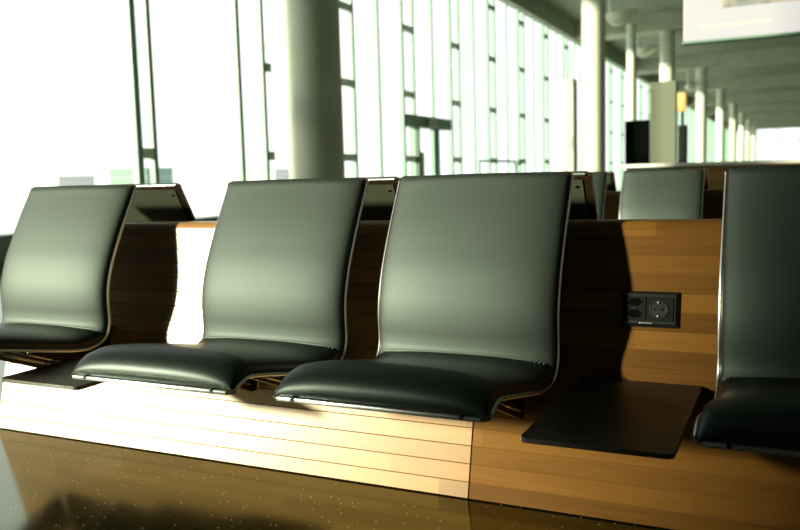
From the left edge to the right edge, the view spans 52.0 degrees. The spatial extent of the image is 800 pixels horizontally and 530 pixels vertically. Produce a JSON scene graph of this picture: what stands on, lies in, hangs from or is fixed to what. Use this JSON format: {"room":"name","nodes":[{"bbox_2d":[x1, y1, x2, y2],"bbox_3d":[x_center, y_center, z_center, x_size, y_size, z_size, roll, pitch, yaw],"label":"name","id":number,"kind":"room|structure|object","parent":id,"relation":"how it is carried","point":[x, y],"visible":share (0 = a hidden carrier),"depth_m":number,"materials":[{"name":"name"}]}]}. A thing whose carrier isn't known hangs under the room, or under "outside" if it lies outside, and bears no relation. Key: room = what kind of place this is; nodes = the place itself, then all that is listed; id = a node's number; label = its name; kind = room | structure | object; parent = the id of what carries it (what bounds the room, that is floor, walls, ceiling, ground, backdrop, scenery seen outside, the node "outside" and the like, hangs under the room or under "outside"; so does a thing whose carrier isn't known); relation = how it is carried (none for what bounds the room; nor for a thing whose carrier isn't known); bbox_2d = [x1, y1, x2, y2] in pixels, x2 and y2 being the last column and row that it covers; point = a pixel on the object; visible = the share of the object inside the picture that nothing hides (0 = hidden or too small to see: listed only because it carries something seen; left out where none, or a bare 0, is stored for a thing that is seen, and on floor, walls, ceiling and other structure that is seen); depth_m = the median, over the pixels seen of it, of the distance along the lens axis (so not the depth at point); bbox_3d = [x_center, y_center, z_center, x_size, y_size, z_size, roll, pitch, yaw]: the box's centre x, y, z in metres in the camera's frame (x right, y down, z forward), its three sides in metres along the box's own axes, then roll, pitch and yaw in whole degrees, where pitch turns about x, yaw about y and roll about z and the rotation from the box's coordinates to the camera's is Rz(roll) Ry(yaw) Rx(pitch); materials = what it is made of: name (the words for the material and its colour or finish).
{"room":"airport terminal","nodes":[
{"label":"airport terminal","id":0,"kind":"room"},
{"bbox_2d":[0,187,674,529],"bbox_3d":[26.076,-4.923,48.687,23.320,0.200,175.000,1,7,25],"label":"floor","id":1,"kind":"structure","parent":0,"point":[48,482],"depth_m":2.31,"materials":[{"name":"stone"}]},
{"bbox_2d":[0,215,218,262],"bbox_3d":[-10.711,1.250,-2.057,0.380,0.330,51.100,1,7,25],"label":"baseboard","id":2,"kind":"structure","parent":1,"relation":"on","point":[5,239],"depth_m":9.95,"materials":[{"name":"silver metal"}]},
{"bbox_2d":[122,0,159,183],"bbox_3d":[-3.509,-3.863,13.403,0.120,6.820,2.650,1,7,25],"label":"window","id":3,"kind":"structure","parent":1,"relation":"on","point":[139,153],"depth_m":12.46,"materials":[{"name":"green metal"}]},
{"bbox_2d":[229,0,274,180],"bbox_3d":[-2.170,-4.199,16.207,0.120,6.820,3.660,1,7,25],"label":"window","id":4,"kind":"structure","parent":1,"relation":"on","point":[263,68],"depth_m":14.82,"materials":[{"name":"green metal"}]},
{"bbox_2d":[282,0,344,178],"bbox_3d":[-1.035,-3.521,9.303,0.668,6.868,0.668,1,7,25],"label":"round column","id":5,"kind":"structure","parent":1,"relation":"on","point":[311,28],"depth_m":9.20,"materials":[{"name":"concrete"}]},
{"bbox_2d":[339,0,382,176],"bbox_3d":[-0.685,-4.571,19.315,0.120,6.820,3.330,1,7,25],"label":"window","id":6,"kind":"structure","parent":1,"relation":"on","point":[347,7],"depth_m":18.61,"materials":[{"name":"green metal"}]},
{"bbox_2d":[0,219,799,529],"bbox_3d":[0.014,0.240,2.565,3.155,0.756,0.482,1,7,25],"label":"wooden bench","id":7,"kind":"object","parent":1,"relation":"on","point":[158,270],"visible":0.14,"depth_m":2.25,"materials":[{"name":"brown wood"}]},
{"bbox_2d":[0,184,136,367],"bbox_3d":[-1.273,0.080,2.649,0.511,0.658,0.713,1,7,25],"label":"chair","id":8,"kind":"object","parent":7,"relation":"on","point":[59,260],"visible":1,"depth_m":2.78,"materials":[{"name":"black leather"}]},
{"bbox_2d":[0,323,102,348],"bbox_3d":[-1.310,0.221,2.578,0.494,0.116,0.509,1,7,25],"label":"seat cushion","id":9,"kind":"object","parent":8,"relation":"on","point":[12,335],"depth_m":2.62,"materials":[{"name":"black leather"}]},
{"bbox_2d":[2,342,145,389],"bbox_3d":[-0.892,0.342,2.532,0.306,0.090,0.544,1,7,25],"label":"side table","id":10,"kind":"object","parent":7,"relation":"on","point":[57,375],"visible":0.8,"depth_m":2.34,"materials":[{"name":"black wood"}]},
{"bbox_2d":[126,183,195,220],"bbox_3d":[-0.880,-0.019,3.472,0.511,0.658,0.713,1,7,25],"label":"chair","id":11,"kind":"object","parent":7,"relation":"on","point":[152,201],"visible":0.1,"depth_m":3.10,"materials":[{"name":"black leather"}]},
{"bbox_2d":[71,177,368,394],"bbox_3d":[-0.463,0.098,2.264,0.511,0.658,0.713,1,7,25],"label":"chair","id":12,"kind":"object","parent":7,"relation":"on","point":[276,279],"visible":0.97,"depth_m":2.38,"materials":[{"name":"black leather"}]},
{"bbox_2d":[72,338,340,389],"bbox_3d":[-0.500,0.239,2.193,0.494,0.116,0.509,1,7,25],"label":"seat cushion","id":13,"kind":"object","parent":12,"relation":"on","point":[210,363],"depth_m":2.00,"materials":[{"name":"black leather"}]},
{"bbox_2d":[202,178,364,353],"bbox_3d":[-0.362,-0.009,2.472,0.491,0.496,0.205,1,7,25],"label":"cushion","id":14,"kind":"object","parent":12,"relation":"on","point":[278,264],"depth_m":2.41,"materials":[{"name":"black leather"}]},
{"bbox_2d":[352,176,399,219],"bbox_3d":[-0.070,-0.001,3.087,0.511,0.658,0.713,1,7,25],"label":"chair","id":15,"kind":"object","parent":7,"relation":"on","point":[381,192],"visible":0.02,"depth_m":2.70,"materials":[{"name":"black leather"}]},
{"bbox_2d":[273,171,573,422],"bbox_3d":[0.090,0.110,2.002,0.511,0.658,0.713,1,7,25],"label":"chair","id":16,"kind":"object","parent":7,"relation":"on","point":[469,296],"visible":1,"depth_m":2.12,"materials":[{"name":"black leather"}]},
{"bbox_2d":[275,351,553,416],"bbox_3d":[0.053,0.251,1.931,0.494,0.116,0.509,1,7,25],"label":"seat cushion","id":17,"kind":"object","parent":16,"relation":"on","point":[414,383],"depth_m":1.74,"materials":[{"name":"black leather"}]},
{"bbox_2d":[379,172,569,369],"bbox_3d":[0.191,0.004,2.209,0.491,0.496,0.205,1,7,25],"label":"cushion","id":18,"kind":"object","parent":16,"relation":"on","point":[472,264],"depth_m":2.15,"materials":[{"name":"black leather"}]},
{"bbox_2d":[520,171,597,219],"bbox_3d":[0.483,0.011,2.824,0.511,0.658,0.713,1,7,25],"label":"chair","id":19,"kind":"object","parent":7,"relation":"on","point":[583,205],"visible":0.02,"depth_m":2.42,"materials":[{"name":"black leather"}]},
{"bbox_2d":[521,377,701,458],"bbox_3d":[0.500,0.373,1.871,0.306,0.090,0.544,1,7,25],"label":"side table","id":20,"kind":"object","parent":7,"relation":"on","point":[625,417],"visible":1,"depth_m":1.80,"materials":[{"name":"black laminate"}]},
{"bbox_2d":[618,290,680,328],"bbox_3d":[0.643,0.115,2.123,0.155,0.090,0.034,1,7,25],"label":"power outlet","id":21,"kind":"object","parent":7,"relation":"attached to","point":[635,308],"visible":1,"depth_m":2.12,"materials":[{"name":"black plastic"}]},
{"bbox_2d":[623,296,646,320],"bbox_3d":[0.611,0.112,2.134,0.056,0.061,0.018,1,7,25],"label":"double socket","id":22,"kind":"object","parent":21,"relation":"attached to","point":[634,307],"depth_m":2.13,"materials":[{"name":"black plastic"}]},
{"bbox_2d":[646,297,673,321],"bbox_3d":[0.668,0.114,2.107,0.066,0.061,0.019,1,7,25],"label":"socket","id":23,"kind":"object","parent":21,"relation":"attached to","point":[658,309],"depth_m":2.10,"materials":[{"name":"black plastic"}]},
{"bbox_2d":[693,164,799,456],"bbox_3d":[0.887,0.128,1.623,0.511,0.658,0.713,1,7,25],"label":"chair","id":24,"kind":"object","parent":7,"relation":"on","point":[755,406],"visible":1,"depth_m":1.84,"materials":[{"name":"black leather"}]},
{"bbox_2d":[698,377,799,449],"bbox_3d":[0.850,0.269,1.552,0.494,0.116,0.509,1,7,25],"label":"seat cushion","id":25,"kind":"object","parent":24,"relation":"on","point":[744,413],"depth_m":1.42,"materials":[{"name":"black leather"}]},
{"bbox_2d":[721,164,799,381],"bbox_3d":[0.988,0.021,1.830,0.491,0.496,0.205,1,7,25],"label":"cushion","id":26,"kind":"object","parent":24,"relation":"on","point":[760,235],"depth_m":1.86,"materials":[{"name":"black leather"}]},
{"bbox_2d":[396,0,435,176],"bbox_3d":[0.730,-4.926,22.276,0.120,6.820,3.330,1,7,25],"label":"window","id":27,"kind":"structure","parent":1,"relation":"on","point":[401,27],"depth_m":21.23,"materials":[{"name":"green metal"}]},
{"bbox_2d":[398,114,451,175],"bbox_3d":[0.788,-2.769,22.406,0.360,2.500,2.950,1,7,25],"label":"door","id":28,"kind":"structure","parent":27,"relation":"attached to","point":[420,122],"depth_m":21.92,"materials":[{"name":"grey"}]},
{"bbox_2d":[446,0,476,173],"bbox_3d":[2.144,-5.281,25.236,0.120,6.820,3.330,1,7,25],"label":"window","id":29,"kind":"structure","parent":1,"relation":"on","point":[451,45],"depth_m":24.21,"materials":[{"name":"green metal"}]},
{"bbox_2d":[484,0,508,172],"bbox_3d":[3.558,-5.636,28.197,0.120,6.820,3.330,1,7,25],"label":"window","id":30,"kind":"structure","parent":1,"relation":"on","point":[488,7],"depth_m":27.11,"materials":[{"name":"green glass"}]},
{"bbox_2d":[478,160,521,172],"bbox_3d":[3.216,-2.632,25.806,1.586,1.373,0.327,-5,7,-28],"label":"rail","id":31,"kind":"object","parent":1,"relation":"on","point":[516,162],"visible":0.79,"depth_m":25.73,"materials":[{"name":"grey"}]},
{"bbox_2d":[515,7,535,172],"bbox_3d":[4.972,-5.991,31.157,0.120,6.820,3.330,1,7,25],"label":"window","id":32,"kind":"structure","parent":1,"relation":"on","point":[521,23],"depth_m":30.04,"materials":[{"name":"clear glass"}]},
{"bbox_2d":[540,22,556,171],"bbox_3d":[6.386,-6.346,34.117,0.120,6.820,3.330,1,7,25],"label":"window","id":33,"kind":"structure","parent":1,"relation":"on","point":[543,35],"depth_m":32.88,"materials":[{"name":"clear glass"}]},
{"bbox_2d":[555,79,577,171],"bbox_3d":[4.236,-3.067,20.885,0.500,3.220,0.420,1,7,25],"label":"pillar","id":34,"kind":"structure","parent":1,"relation":"on","point":[565,89],"depth_m":20.66,"materials":[{"name":"white paint"}]},
{"bbox_2d":[561,34,574,79],"bbox_3d":[7.800,-6.700,37.078,0.120,6.820,3.330,1,7,25],"label":"window","id":35,"kind":"structure","parent":1,"relation":"on","point":[564,47],"depth_m":35.89,"materials":[{"name":"clear glass"}]},
{"bbox_2d":[579,44,581,170],"bbox_3d":[9.214,-7.055,40.038,0.120,6.820,3.330,1,7,25],"label":"window","id":36,"kind":"structure","parent":1,"relation":"on","point":[580,45],"depth_m":38.44,"materials":[{"name":"clear glass"}]},
{"bbox_2d":[581,0,605,171],"bbox_3d":[5.350,-5.124,22.670,0.668,6.868,0.668,1,7,25],"label":"round column","id":37,"kind":"structure","parent":1,"relation":"on","point":[593,12],"depth_m":22.44,"materials":[{"name":"concrete"}]},
{"bbox_2d":[608,61,616,186],"bbox_3d":[12.043,-7.765,45.959,0.120,6.820,3.330,1,7,25],"label":"window","id":38,"kind":"structure","parent":1,"relation":"on","point":[610,71],"depth_m":44.74,"materials":[{"name":"clear glass"}]},
{"bbox_2d":[619,67,623,186],"bbox_3d":[13.457,-8.120,48.920,0.120,6.820,3.330,1,7,25],"label":"window","id":39,"kind":"structure","parent":1,"relation":"on","point":[621,71],"depth_m":47.61,"materials":[{"name":"clear glass"}]},
{"bbox_2d":[626,23,636,120],"bbox_3d":[9.578,-6.447,33.979,0.424,6.870,0.424,1,7,25],"label":"round column","id":40,"kind":"structure","parent":1,"relation":"on","point":[631,29],"depth_m":33.68,"materials":[{"name":"concrete"}]},
{"bbox_2d":[636,77,636,119],"bbox_3d":[14.871,-8.475,51.880,0.120,6.820,3.330,1,7,25],"label":"window","id":41,"kind":"structure","parent":1,"relation":"on","point":[636,77],"depth_m":51.96,"materials":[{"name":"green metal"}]},
{"bbox_2d":[625,120,649,164],"bbox_3d":[6.191,-2.653,21.338,0.650,2.190,0.500,1,7,25],"label":"screen","id":42,"kind":"object","parent":1,"relation":"on","point":[637,132],"visible":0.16,"depth_m":21.22,"materials":[{"name":"black"}]},
{"bbox_2d":[639,78,644,119],"bbox_3d":[16.285,-8.829,54.840,0.120,6.820,3.330,1,7,25],"label":"window","id":43,"kind":"structure","parent":1,"relation":"on","point":[640,80],"depth_m":53.25,"materials":[{"name":"clear glass"}]},
{"bbox_2d":[647,83,649,119],"bbox_3d":[17.699,-9.184,57.801,0.120,6.820,3.330,1,7,25],"label":"window","id":44,"kind":"structure","parent":1,"relation":"on","point":[648,84],"depth_m":56.14,"materials":[{"name":"clear glass"}]},
{"bbox_2d":[603,189,723,218],"bbox_3d":[1.500,-0.129,5.634,3.155,0.756,0.482,1,7,25],"label":"wooden bench","id":45,"kind":"object","parent":1,"relation":"on","point":[712,208],"visible":0.02,"depth_m":5.29,"materials":[{"name":"brown wood"}]},
{"bbox_2d":[591,171,607,218],"bbox_3d":[1.023,-0.271,5.334,0.511,0.658,0.713,1,7,25],"label":"chair","id":46,"kind":"object","parent":45,"relation":"on","point":[599,177],"visible":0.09,"depth_m":5.45,"materials":[{"name":"black leather"}]},
{"bbox_2d":[606,171,615,190],"bbox_3d":[1.416,-0.369,6.156,0.511,0.658,0.713,1,7,25],"label":"chair","id":47,"kind":"object","parent":45,"relation":"on","point":[611,185],"visible":0.02,"depth_m":5.75,"materials":[{"name":"black leather"}]},
{"bbox_2d":[619,168,704,218],"bbox_3d":[1.576,-0.259,5.071,0.511,0.658,0.713,1,7,25],"label":"chair","id":48,"kind":"object","parent":45,"relation":"on","point":[662,193],"visible":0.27,"depth_m":5.25,"materials":[{"name":"black leather"}]},
{"bbox_2d":[702,168,708,188],"bbox_3d":[1.969,-0.357,5.894,0.511,0.658,0.713,1,7,25],"label":"chair","id":49,"kind":"object","parent":45,"relation":"on","point":[706,181],"visible":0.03,"depth_m":5.48,"materials":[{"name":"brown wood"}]},
{"bbox_2d":[650,80,677,163],"bbox_3d":[6.689,-3.071,20.827,0.660,3.100,0.330,1,7,25],"label":"gate totem","id":50,"kind":"object","parent":1,"relation":"on","point":[664,94],"visible":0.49,"depth_m":20.64,"materials":[{"name":"grey"}]},
{"bbox_2d":[660,30,675,81],"bbox_3d":[11.736,-6.726,36.037,0.668,6.868,0.668,1,7,25],"label":"round column","id":51,"kind":"structure","parent":1,"relation":"on","point":[667,38],"depth_m":35.53,"materials":[{"name":"concrete"}]},
{"bbox_2d":[677,112,680,162],"bbox_3d":[24.770,-10.958,72.603,0.120,6.820,3.330,1,7,25],"label":"window","id":52,"kind":"structure","parent":1,"relation":"on","point":[678,113],"depth_m":71.12,"materials":[{"name":"clear glass"}]},
{"bbox_2d":[677,93,687,162],"bbox_3d":[8.380,-3.521,24.424,0.330,3.140,0.200,1,7,25],"label":"gate sign","id":53,"kind":"object","parent":1,"relation":"on","point":[681,106],"visible":0.63,"depth_m":24.30,"materials":[{"name":"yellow plastic"}]},
{"bbox_2d":[686,106,689,162],"bbox_3d":[27.598,-11.668,78.524,0.120,6.820,3.330,1,7,25],"label":"window","id":54,"kind":"structure","parent":1,"relation":"on","point":[686,106],"depth_m":77.44,"materials":[{"name":"clear glass"}]},
{"bbox_2d":[689,108,692,162],"bbox_3d":[29.013,-12.023,81.484,0.120,6.820,3.330,1,7,25],"label":"window","id":55,"kind":"structure","parent":1,"relation":"on","point":[691,114],"depth_m":80.48,"materials":[{"name":"clear glass"}]},
{"bbox_2d":[693,110,694,161],"bbox_3d":[30.427,-12.378,84.445,0.120,6.820,3.330,1,7,25],"label":"window","id":56,"kind":"structure","parent":1,"relation":"on","point":[694,110],"depth_m":82.90,"materials":[{"name":"clear glass"}]},
{"bbox_2d":[695,68,706,161],"bbox_3d":[18.121,-8.328,49.403,0.668,6.868,0.668,1,7,25],"label":"round column","id":57,"kind":"structure","parent":1,"relation":"on","point":[701,73],"depth_m":49.09,"materials":[{"name":"concrete"}]},
{"bbox_2d":[706,118,707,161],"bbox_3d":[36.083,-13.797,96.287,0.120,6.820,3.330,1,7,25],"label":"window","id":58,"kind":"structure","parent":1,"relation":"on","point":[707,118],"depth_m":95.07,"materials":[{"name":"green glass"}]},
{"bbox_2d":[618,159,799,188],"bbox_3d":[5.607,-0.944,11.121,5.100,0.985,0.600,1,7,25],"label":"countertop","id":59,"kind":"structure","parent":1,"relation":"on","point":[716,170],"depth_m":11.40,"materials":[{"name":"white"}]},
{"bbox_2d":[708,119,710,161],"bbox_3d":[37.498,-14.152,99.247,0.120,6.820,3.330,1,7,25],"label":"window","id":60,"kind":"structure","parent":1,"relation":"on","point":[709,125],"depth_m":98.27,"materials":[{"name":"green glass"}]},
{"bbox_2d":[711,120,712,161],"bbox_3d":[38.912,-14.507,102.208,0.120,6.820,3.330,1,7,25],"label":"window","id":61,"kind":"structure","parent":1,"relation":"on","point":[711,120],"depth_m":100.79,"materials":[{"name":"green glass"}]},
{"bbox_2d":[713,121,715,161],"bbox_3d":[40.326,-14.862,105.168,0.120,6.820,3.330,1,7,25],"label":"window","id":62,"kind":"structure","parent":1,"relation":"on","point":[713,121],"depth_m":103.76,"materials":[{"name":"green glass"}]},
{"bbox_2d":[715,126,715,161],"bbox_3d":[41.740,-15.216,108.129,0.120,6.820,3.330,1,7,25],"label":"window","id":63,"kind":"structure","parent":1,"relation":"on","point":[715,126],"depth_m":106.58,"materials":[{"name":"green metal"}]},
{"bbox_2d":[716,89,724,161],"bbox_3d":[24.506,-9.930,62.770,0.668,6.868,0.668,1,7,25],"label":"round column","id":64,"kind":"structure","parent":1,"relation":"on","point":[720,93],"depth_m":62.47,"materials":[{"name":"concrete"}]},
{"bbox_2d":[725,128,726,160],"bbox_3d":[48.811,-16.991,122.931,0.120,6.820,3.330,1,7,25],"label":"window","id":65,"kind":"structure","parent":1,"relation":"on","point":[725,128],"depth_m":121.33,"materials":[{"name":"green glass"}]},
{"bbox_2d":[726,129,727,160],"bbox_3d":[50.225,-17.346,125.891,0.120,6.820,3.330,1,7,25],"label":"window","id":66,"kind":"structure","parent":1,"relation":"on","point":[727,129],"depth_m":124.67,"materials":[{"name":"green glass"}]},
{"bbox_2d":[728,130,728,160],"bbox_3d":[51.976,-17.785,129.556,0.120,6.820,4.900,1,7,25],"label":"window","id":67,"kind":"structure","parent":1,"relation":"on","point":[728,130],"depth_m":127.22,"materials":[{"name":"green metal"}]},
{"bbox_2d":[729,103,736,160],"bbox_3d":[30.891,-11.532,76.137,0.668,6.868,0.668,1,7,25],"label":"round column","id":68,"kind":"structure","parent":1,"relation":"on","point":[733,106],"depth_m":75.82,"materials":[{"name":"concrete"}]},
{"bbox_2d":[738,112,744,160],"bbox_3d":[37.276,-13.134,89.504,0.668,6.868,0.668,1,7,25],"label":"round column","id":69,"kind":"structure","parent":1,"relation":"on","point":[741,151],"depth_m":89.18,"materials":[{"name":"concrete"}]},
{"bbox_2d":[745,120,751,160],"bbox_3d":[43.661,-14.736,102.871,0.668,6.868,0.668,1,7,25],"label":"round column","id":70,"kind":"structure","parent":1,"relation":"on","point":[748,122],"depth_m":102.55,"materials":[{"name":"paint"}]},
{"bbox_2d":[751,125,755,160],"bbox_3d":[50.046,-16.339,116.238,0.668,6.868,0.668,1,7,25],"label":"round column","id":71,"kind":"structure","parent":1,"relation":"on","point":[753,127],"depth_m":115.92,"materials":[{"name":"concrete"}]},
{"bbox_2d":[544,0,799,114],"bbox_3d":[25.809,-12.726,47.879,23.420,0.300,175.000,1,7,25],"label":"ceiling","id":72,"kind":"structure","parent":0,"point":[571,8],"depth_m":45.63,"materials":[{"name":"concrete"}]},
{"bbox_2d":[498,0,728,129],"bbox_3d":[15.407,-12.419,52.884,0.350,0.780,175.000,1,7,25],"label":"trim","id":73,"kind":"structure","parent":72,"relation":"attached to","point":[542,11],"depth_m":34.37,"materials":[{"name":"concrete"}]},
{"bbox_2d":[606,0,639,25],"bbox_3d":[7.480,-8.653,27.583,1.050,1.013,1.099,1,7,25],"label":"light wing","id":74,"kind":"object","parent":72,"relation":"hanging from","point":[620,17],"visible":0.98,"depth_m":27.31,"materials":[{"name":"white paint"}]},
{"bbox_2d":[575,9,683,41],"bbox_3d":[18.500,-10.352,32.370,23.220,0.730,1.600,1,7,25],"label":"trim","id":75,"kind":"structure","parent":72,"relation":"attached to","point":[648,24],"depth_m":35.30,"materials":[{"name":"concrete"}]},
{"bbox_2d":[636,32,659,57],"bbox_3d":[10.691,-9.584,35.524,1.000,1.023,1.099,1,7,25],"label":"light wing","id":76,"kind":"object","parent":75,"relation":"hanging from","point":[645,51],"visible":0.94,"depth_m":35.23,"materials":[{"name":"white paint"}]},
{"bbox_2d":[636,46,799,74],"bbox_3d":[24.886,-11.954,45.737,23.220,0.730,1.600,1,7,25],"label":"trim","id":77,"kind":"structure","parent":72,"relation":"attached to","point":[783,55],"depth_m":47.78,"materials":[{"name":"metal"}]},
{"bbox_2d":[685,69,696,90],"bbox_3d":[17.497,-11.136,49.253,0.650,1.223,1.099,1,7,25],"label":"light wing","id":78,"kind":"object","parent":77,"relation":"hanging from","point":[689,87],"visible":1,"depth_m":49.07,"materials":[{"name":"white paint"}]},
{"bbox_2d":[678,73,799,92],"bbox_3d":[31.271,-13.557,59.104,23.220,0.730,1.600,1,7,25],"label":"trim","id":79,"kind":"structure","parent":72,"relation":"attached to","point":[793,79],"depth_m":60.92,"materials":[{"name":"concrete"}]},
{"bbox_2d":[689,90,799,105],"bbox_3d":[37.656,-15.159,72.471,23.220,0.730,1.600,1,7,25],"label":"trim","id":80,"kind":"structure","parent":72,"relation":"attached to","point":[780,95],"depth_m":74.31,"materials":[{"name":"concrete"}]},
{"bbox_2d":[707,102,799,114],"bbox_3d":[44.041,-16.761,85.838,23.220,0.730,1.600,1,7,25],"label":"trim","id":81,"kind":"structure","parent":72,"relation":"attached to","point":[792,105],"depth_m":87.63,"materials":[{"name":"concrete"}]},
{"bbox_2d":[715,111,799,120],"bbox_3d":[50.426,-18.363,99.205,23.220,0.730,1.600,1,7,25],"label":"trim","id":82,"kind":"structure","parent":72,"relation":"attached to","point":[785,114],"depth_m":100.83,"materials":[{"name":"concrete"}]},
{"bbox_2d":[725,117,799,126],"bbox_3d":[56.811,-19.965,112.572,23.220,0.730,1.600,1,7,25],"label":"trim","id":83,"kind":"structure","parent":72,"relation":"attached to","point":[780,120],"depth_m":114.15,"materials":[{"name":"concrete"}]},
{"bbox_2d":[682,0,799,45],"bbox_3d":[6.716,-5.415,11.616,5.140,4.035,0.240,1,7,25],"label":"poster","id":84,"kind":"object","parent":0,"point":[704,21],"visible":1,"depth_m":12.47,"materials":[{"name":"grey paper"}]},
{"bbox_2d":[723,0,792,7],"bbox_3d":[6.699,-4.429,11.625,3.960,1.095,0.007,1,7,25],"label":"picture","id":85,"kind":"object","parent":84,"relation":"attached to","point":[726,3],"depth_m":12.35},
{"bbox_2d":[736,123,799,160],"bbox_3d":[63.460,-18.220,126.882,23.420,7.600,0.200,1,7,25],"label":"wall","id":86,"kind":"structure","parent":0,"point":[793,125],"depth_m":128.56,"materials":[{"name":"white paint"}]},
{"bbox_2d":[737,128,799,159],"bbox_3d":[63.442,-17.862,126.837,21.120,6.900,0.125,1,7,25],"label":"window","id":87,"kind":"structure","parent":86,"relation":"in","point":[778,140],"depth_m":128.81,"materials":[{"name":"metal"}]},
{"label":"outside","id":88,"kind":"structure","parent":0,"visible":0},
{"bbox_2d":[0,176,618,233],"bbox_3d":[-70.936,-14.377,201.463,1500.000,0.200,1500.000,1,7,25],"label":"ground","id":89,"kind":"structure","parent":88,"point":[203,205],"depth_m":187.47,"materials":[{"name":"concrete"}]},
{"bbox_2d":[0,176,94,199],"bbox_3d":[-158.541,-34.228,365.776,40.600,9.500,20.600,1,7,25],"label":"terminal building","id":90,"kind":"structure","parent":89,"relation":"on","point":[10,188],"depth_m":357.75,"materials":[{"name":"grey"}]},
{"bbox_2d":[108,168,173,184],"bbox_3d":[-82.166,-25.589,261.218,15.600,10.100,12.600,1,7,25],"label":"terminal building","id":91,"kind":"structure","parent":89,"relation":"on","point":[117,176],"depth_m":257.30,"materials":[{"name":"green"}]},
{"bbox_2d":[191,169,289,194],"bbox_3d":[-68.209,-36.880,364.667,44.600,9.900,20.600,1,7,25],"label":"terminal building","id":92,"kind":"structure","parent":89,"relation":"on","point":[216,182],"depth_m":358.45,"materials":[{"name":"grey"}]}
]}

